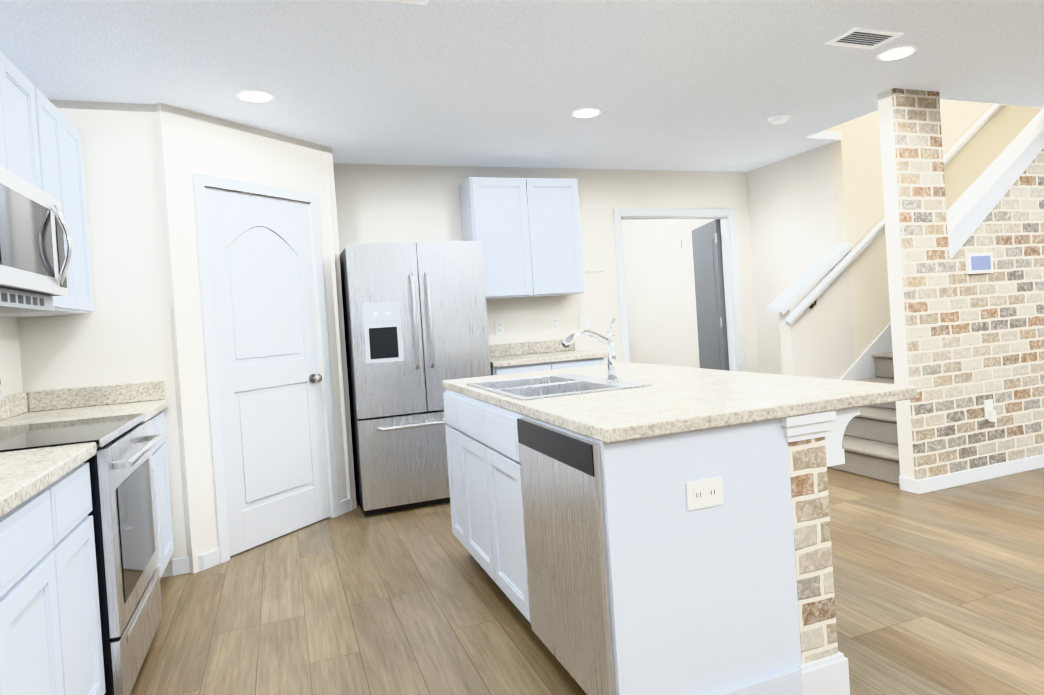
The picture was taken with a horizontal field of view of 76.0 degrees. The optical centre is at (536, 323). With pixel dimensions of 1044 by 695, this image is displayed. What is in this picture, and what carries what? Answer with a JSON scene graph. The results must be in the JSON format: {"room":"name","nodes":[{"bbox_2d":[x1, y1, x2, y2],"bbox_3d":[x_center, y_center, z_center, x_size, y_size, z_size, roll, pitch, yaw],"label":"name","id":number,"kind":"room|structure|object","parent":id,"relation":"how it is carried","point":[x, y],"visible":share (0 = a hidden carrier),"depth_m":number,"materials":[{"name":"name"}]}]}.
{"room":"kitchen","nodes":[
{"label":"kitchen","id":0,"kind":"room"},
{"bbox_2d":[0,316,22,396],"bbox_3d":[-1.226,0.080,-0.244,0.120,2.440,7.640,-4,1,-21],"label":"wall","id":1,"kind":"structure","parent":0,"point":[10,372],"depth_m":3.12,"materials":[{"name":"paint"}]},
{"bbox_2d":[0,52,41,189],"bbox_3d":[-2.018,-0.725,2.283,0.322,0.473,0.758,-4,1,-21],"label":"upper cabinet","id":2,"kind":"object","parent":1,"relation":"attached to","point":[19,152],"visible":0.73,"depth_m":2.50,"materials":[{"name":"white wood"}]},
{"bbox_2d":[0,166,72,313],"bbox_3d":[-1.930,-0.267,2.312,0.440,0.441,0.750,-4,1,-21],"label":"microwave","id":3,"kind":"object","parent":2,"relation":"attached to","point":[35,261],"visible":1,"depth_m":2.36,"materials":[{"name":"grey metal"}]},
{"bbox_2d":[0,88,93,316],"bbox_3d":[-2.262,-0.497,2.958,0.322,0.910,0.675,-4,1,-21],"label":"upper cabinet","id":4,"kind":"object","parent":1,"relation":"attached to","point":[60,157],"visible":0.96,"depth_m":3.03,"materials":[{"name":"white wood"}]},
{"bbox_2d":[18,100,186,577],"bbox_3d":[-2.188,0.104,3.420,0.719,2.440,0.110,-4,1,-21],"label":"wall","id":5,"kind":"structure","parent":0,"point":[120,333],"depth_m":3.40,"materials":[{"name":"paint"}]},
{"bbox_2d":[155,103,356,573],"bbox_3d":[-1.626,0.061,4.014,0.110,2.440,1.208,-3,1,28],"label":"wall","id":6,"kind":"structure","parent":0,"point":[190,142],"depth_m":3.58,"materials":[{"name":"paint"}]},
{"bbox_2d":[192,173,339,563],"bbox_3d":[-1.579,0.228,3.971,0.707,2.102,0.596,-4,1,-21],"label":"door frame","id":7,"kind":"structure","parent":6,"relation":"attached to","point":[200,182],"depth_m":3.63,"materials":[{"name":"white wood"}]},
{"bbox_2d":[204,187,329,555],"bbox_3d":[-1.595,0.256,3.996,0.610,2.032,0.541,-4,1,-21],"label":"pantry door","id":8,"kind":"structure","parent":6,"relation":"in","point":[269,377],"depth_m":3.96,"materials":[{"name":"white wood"}]},
{"bbox_2d":[323,146,351,510],"bbox_3d":[-1.454,0.043,4.671,0.110,2.440,0.495,-4,1,-21],"label":"wall","id":9,"kind":"structure","parent":0,"point":[337,321],"depth_m":4.46,"materials":[{"name":"paint"}]},
{"bbox_2d":[0,0,1043,171],"bbox_3d":[2.612,-1.465,3.699,10.500,0.060,12.200,-4,1,-21],"label":"ceiling","id":10,"kind":"structure","parent":0,"point":[693,85],"depth_m":3.30,"materials":[{"name":"paint"}]},
{"bbox_2d":[236,89,273,102],"bbox_3d":[-1.440,-1.163,3.425,0.184,0.008,0.184,-4,1,-21],"label":"recessed light","id":11,"kind":"object","parent":10,"relation":"in","point":[254,95],"visible":0.98,"depth_m":3.41,"materials":[{"name":"white"}]},
{"bbox_2d":[381,0,428,4],"bbox_3d":[-0.526,-1.212,2.420,0.300,0.011,0.180,-4,1,-21],"label":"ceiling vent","id":12,"kind":"object","parent":10,"relation":"in","point":[421,2],"visible":1,"depth_m":2.52,"materials":[{"name":"white"}]},
{"bbox_2d":[571,108,600,117],"bbox_3d":[0.306,-1.284,4.081,0.184,0.008,0.184,-4,1,-21],"label":"recessed light","id":13,"kind":"object","parent":10,"relation":"in","point":[585,112],"visible":1,"depth_m":4.07,"materials":[{"name":"white"}]},
{"bbox_2d":[768,115,789,124],"bbox_3d":[1.628,-1.361,4.479,0.140,0.034,0.140,-4,1,-21],"label":"smoke detector","id":14,"kind":"object","parent":10,"relation":"attached to","point":[778,119],"visible":0.98,"depth_m":4.44,"materials":[{"name":"white plastic"}]},
{"bbox_2d":[825,27,903,49],"bbox_3d":[1.564,-1.357,3.187,0.300,0.011,0.180,-4,1,-21],"label":"ceiling vent","id":15,"kind":"object","parent":10,"relation":"in","point":[862,38],"visible":1,"depth_m":3.18,"materials":[{"name":"white metal"}]},
{"bbox_2d":[876,45,916,60],"bbox_3d":[1.839,-1.377,3.410,0.184,0.008,0.184,-4,1,-21],"label":"recessed light","id":16,"kind":"object","parent":10,"relation":"in","point":[898,52],"visible":1,"depth_m":3.39,"materials":[{"name":"white"}]},
{"bbox_2d":[333,164,758,372],"bbox_3d":[0.266,-0.080,5.660,4.039,2.440,0.110,-4,1,-21],"label":"wall","id":17,"kind":"structure","parent":0,"point":[375,203],"depth_m":5.60,"materials":[{"name":"paint"}]},
{"bbox_2d":[494,320,503,334],"bbox_3d":[-0.296,0.035,5.378,0.075,0.120,0.008,-4,1,-21],"label":"electrical outlet","id":18,"kind":"object","parent":17,"relation":"attached to","point":[499,327],"visible":1,"depth_m":5.38,"materials":[{"name":"white plastic"}]},
{"bbox_2d":[459,177,584,299],"bbox_3d":[-0.108,-0.663,5.288,0.886,0.910,0.327,-4,1,-21],"label":"upper cabinet","id":19,"kind":"object","parent":17,"relation":"attached to","point":[526,232],"visible":0.94,"depth_m":5.13,"materials":[{"name":"white wood"}]},
{"bbox_2d":[550,316,559,330],"bbox_3d":[0.158,0.004,5.553,0.075,0.120,0.008,-4,1,-21],"label":"electrical outlet","id":20,"kind":"object","parent":17,"relation":"attached to","point":[555,325],"visible":1,"depth_m":5.55,"materials":[{"name":"white plastic"}]},
{"bbox_2d":[578,314,591,328],"bbox_3d":[0.413,-0.014,5.647,0.115,0.120,0.018,-4,1,-21],"label":"light switch","id":21,"kind":"object","parent":17,"relation":"attached to","point":[585,321],"visible":1,"depth_m":5.65,"materials":[{"name":"white plastic"}]},
{"bbox_2d":[586,269,602,271],"bbox_3d":[0.500,-0.449,5.681,0.160,0.022,0.028,-4,1,-21],"label":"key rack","id":22,"kind":"object","parent":17,"relation":"attached to","point":[594,270],"visible":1,"depth_m":5.69,"materials":[{"name":"white"}]},
{"bbox_2d":[613,209,745,371],"bbox_3d":[1.305,0.021,6.049,1.278,2.095,0.126,-4,1,-21],"label":"door frame","id":23,"kind":"structure","parent":17,"relation":"attached to","point":[724,216],"depth_m":6.19,"materials":[{"name":"white wood"}]},
{"bbox_2d":[130,467,1043,694],"bbox_3d":[2.775,1.030,3.726,10.500,0.060,12.200,-4,1,-21],"label":"floor","id":24,"kind":"structure","parent":0,"point":[939,592],"depth_m":2.77,"materials":[{"name":"wood"}]},
{"bbox_2d":[0,462,105,694],"bbox_3d":[-1.503,0.864,1.622,0.600,0.873,0.797,-4,1,-21],"label":"base cabinet","id":25,"kind":"object","parent":24,"relation":"on","point":[50,634],"visible":0.88,"depth_m":1.69,"materials":[{"name":"white wood"}]},
{"bbox_2d":[0,442,96,517],"bbox_3d":[-1.527,0.357,1.615,0.616,0.140,0.807,-4,1,-21],"label":"countertop","id":26,"kind":"structure","parent":25,"relation":"on","point":[26,475],"depth_m":1.73,"materials":[{"name":"stone"}]},
{"bbox_2d":[0,381,163,694],"bbox_3d":[-1.744,0.720,2.368,0.689,1.175,0.757,-4,1,-21],"label":"range","id":27,"kind":"object","parent":24,"relation":"on","point":[123,512],"visible":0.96,"depth_m":2.27,"materials":[{"name":"silver metal"}]},
{"bbox_2d":[147,411,173,577],"bbox_3d":[-2.045,0.884,3.031,0.600,0.873,0.693,-4,1,-21],"label":"base cabinet","id":28,"kind":"object","parent":24,"relation":"on","point":[162,496],"visible":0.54,"depth_m":3.26,"materials":[{"name":"white wood"}]},
{"bbox_2d":[0,380,168,426],"bbox_3d":[-2.071,0.377,3.029,0.616,0.140,0.693,-4,1,-21],"label":"countertop","id":29,"kind":"structure","parent":28,"relation":"on","point":[149,399],"depth_m":3.25,"materials":[{"name":"stone"}]},
{"bbox_2d":[339,241,490,515],"bbox_3d":[-0.847,0.346,4.714,0.901,1.755,0.772,-4,1,-21],"label":"refrigerator","id":30,"kind":"object","parent":24,"relation":"on","point":[415,324],"visible":0.88,"depth_m":4.38,"materials":[{"name":"grey metal"}]},
{"bbox_2d":[491,358,603,375],"bbox_3d":[0.031,0.726,5.177,0.886,0.873,0.596,-4,1,-21],"label":"base cabinet","id":31,"kind":"object","parent":24,"relation":"on","point":[544,366],"visible":0.06,"depth_m":4.89,"materials":[{"name":"white"}]},
{"bbox_2d":[489,339,606,367],"bbox_3d":[0.005,0.219,5.165,0.916,0.140,0.614,-4,1,-21],"label":"countertop","id":32,"kind":"structure","parent":31,"relation":"on","point":[523,353],"depth_m":5.33,"materials":[{"name":"stone"}]},
{"bbox_2d":[443,389,860,694],"bbox_3d":[0.294,0.734,2.762,0.925,0.873,1.824,-4,1,-21],"label":"kitchen island","id":33,"kind":"object","parent":24,"relation":"on","point":[615,568],"visible":0.88,"depth_m":1.95,"materials":[{"name":"white wood"}]},
{"bbox_2d":[442,362,916,442],"bbox_3d":[0.366,0.271,2.820,1.119,0.040,1.880,-4,1,-21],"label":"island countertop","id":34,"kind":"structure","parent":33,"relation":"on","point":[673,399],"depth_m":2.16,"materials":[{"name":"stone"}]},
{"bbox_2d":[466,373,651,399],"bbox_3d":[0.066,0.350,2.902,0.542,0.176,0.790,-4,1,-21],"label":"sink","id":35,"kind":"object","parent":34,"relation":"in","point":[539,387],"visible":0.35,"depth_m":2.89,"materials":[{"name":"silver metal"}]},
{"bbox_2d":[561,318,619,381],"bbox_3d":[0.225,0.118,2.770,0.272,0.267,0.077,-4,1,-21],"label":"faucet","id":36,"kind":"object","parent":34,"relation":"on","point":[608,340],"visible":1,"depth_m":2.79,"materials":[{"name":"silver metal"}]},
{"bbox_2d":[686,476,723,510],"bbox_3d":[0.474,0.478,1.879,0.118,0.078,0.008,-4,1,-21],"label":"outlet","id":37,"kind":"object","parent":33,"relation":"attached to","point":[704,493],"visible":1,"depth_m":1.88,"materials":[{"name":"white plastic"}]},
{"bbox_2d":[828,352,899,484],"bbox_3d":[3.635,-0.290,5.177,3.405,2.431,0.912,-4,1,-21],"label":"stairs","id":38,"kind":"structure","parent":24,"relation":"on","point":[870,443],"depth_m":4.62,"materials":[{"name":"carpet"}]},
{"bbox_2d":[621,143,836,374],"bbox_3d":[1.735,-0.193,7.287,0.120,2.440,4.140,-4,1,-21],"label":"wall","id":39,"kind":"structure","parent":0,"point":[792,219],"depth_m":6.23,"materials":[{"name":"paint"}]},
{"bbox_2d":[674,239,681,249],"bbox_3d":[1.579,-0.876,7.429,0.020,0.100,0.120,-4,1,-21],"label":"door chime","id":40,"kind":"object","parent":39,"relation":"attached to","point":[678,244],"visible":0.98,"depth_m":7.41,"materials":[{"name":"white plastic"}]},
{"bbox_2d":[691,219,728,370],"bbox_3d":[1.753,0.018,6.714,0.052,2.012,0.812,-4,1,-3],"label":"hall door","id":41,"kind":"structure","parent":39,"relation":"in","point":[710,294],"depth_m":6.60,"materials":[{"name":"grey wood"}]},
{"bbox_2d":[825,125,840,131],"bbox_3d":[4.550,-2.724,5.578,5.380,2.160,1.140,-4,1,-21],"label":"wall","id":42,"kind":"structure","parent":0,"point":[837,128],"depth_m":5.20,"materials":[{"name":"beige paint"}]},
{"bbox_2d":[779,100,1042,379],"bbox_3d":[4.378,-1.435,6.045,5.530,4.600,0.110,-4,1,-21],"label":"wall","id":43,"kind":"structure","parent":0,"point":[857,182],"depth_m":5.29,"materials":[{"name":"beige paint"}]},
{"bbox_2d":[767,242,850,314],"bbox_3d":[2.104,-0.346,5.148,0.710,0.527,0.160,-4,1,-21],"label":"trim","id":44,"kind":"structure","parent":43,"relation":"on","point":[807,280],"depth_m":5.11,"materials":[{"name":"white wood"}]},
{"bbox_2d":[839,322,892,380],"bbox_3d":[3.524,-0.472,5.635,3.540,2.799,0.013,-4,1,-21],"label":"trim","id":45,"kind":"structure","parent":43,"relation":"attached to","point":[862,366],"depth_m":5.28,"materials":[{"name":"white"}]},
{"bbox_2d":[785,104,1002,325],"bbox_3d":[3.536,-1.483,5.617,3.825,2.772,0.084,-4,1,-21],"label":"stair handrail","id":46,"kind":"object","parent":43,"relation":"attached to","point":[845,262],"visible":0.5,"depth_m":5.17,"materials":[{"name":"white wood"}]},
{"bbox_2d":[877,88,1043,479],"bbox_3d":[4.799,-0.370,5.071,5.584,2.440,0.121,-4,1,-21],"label":"brick wall","id":47,"kind":"structure","parent":0,"point":[964,345],"depth_m":4.14,"materials":[{"name":"brick"}]},
{"bbox_2d":[913,454,1043,493],"bbox_3d":[4.894,0.805,5.020,5.596,0.085,0.015,-4,1,-21],"label":"baseboard","id":48,"kind":"structure","parent":47,"relation":"attached to","point":[926,485],"depth_m":4.19,"materials":[{"name":"white wood"}]},
{"bbox_2d":[965,253,993,273],"bbox_3d":[2.801,-0.379,4.224,0.222,0.128,0.023,-4,1,-21],"label":"thermostat","id":49,"kind":"object","parent":47,"relation":"attached to","point":[976,263],"visible":0.98,"depth_m":4.21,"materials":[{"name":"white plastic"}]},
{"bbox_2d":[984,399,996,421],"bbox_3d":[2.884,0.554,4.236,0.075,0.135,0.036,-4,1,-21],"label":"outlet","id":50,"kind":"object","parent":47,"relation":"attached to","point":[990,414],"visible":1,"depth_m":4.24,"materials":[{"name":"white plastic"}]},
{"bbox_2d":[947,108,1043,257],"bbox_3d":[3.133,-0.960,4.433,1.344,1.032,0.171,-4,1,-21],"label":"trim","id":51,"kind":"structure","parent":47,"relation":"attached to","point":[973,206],"depth_m":4.32,"materials":[{"name":"white wood"}]}
]}

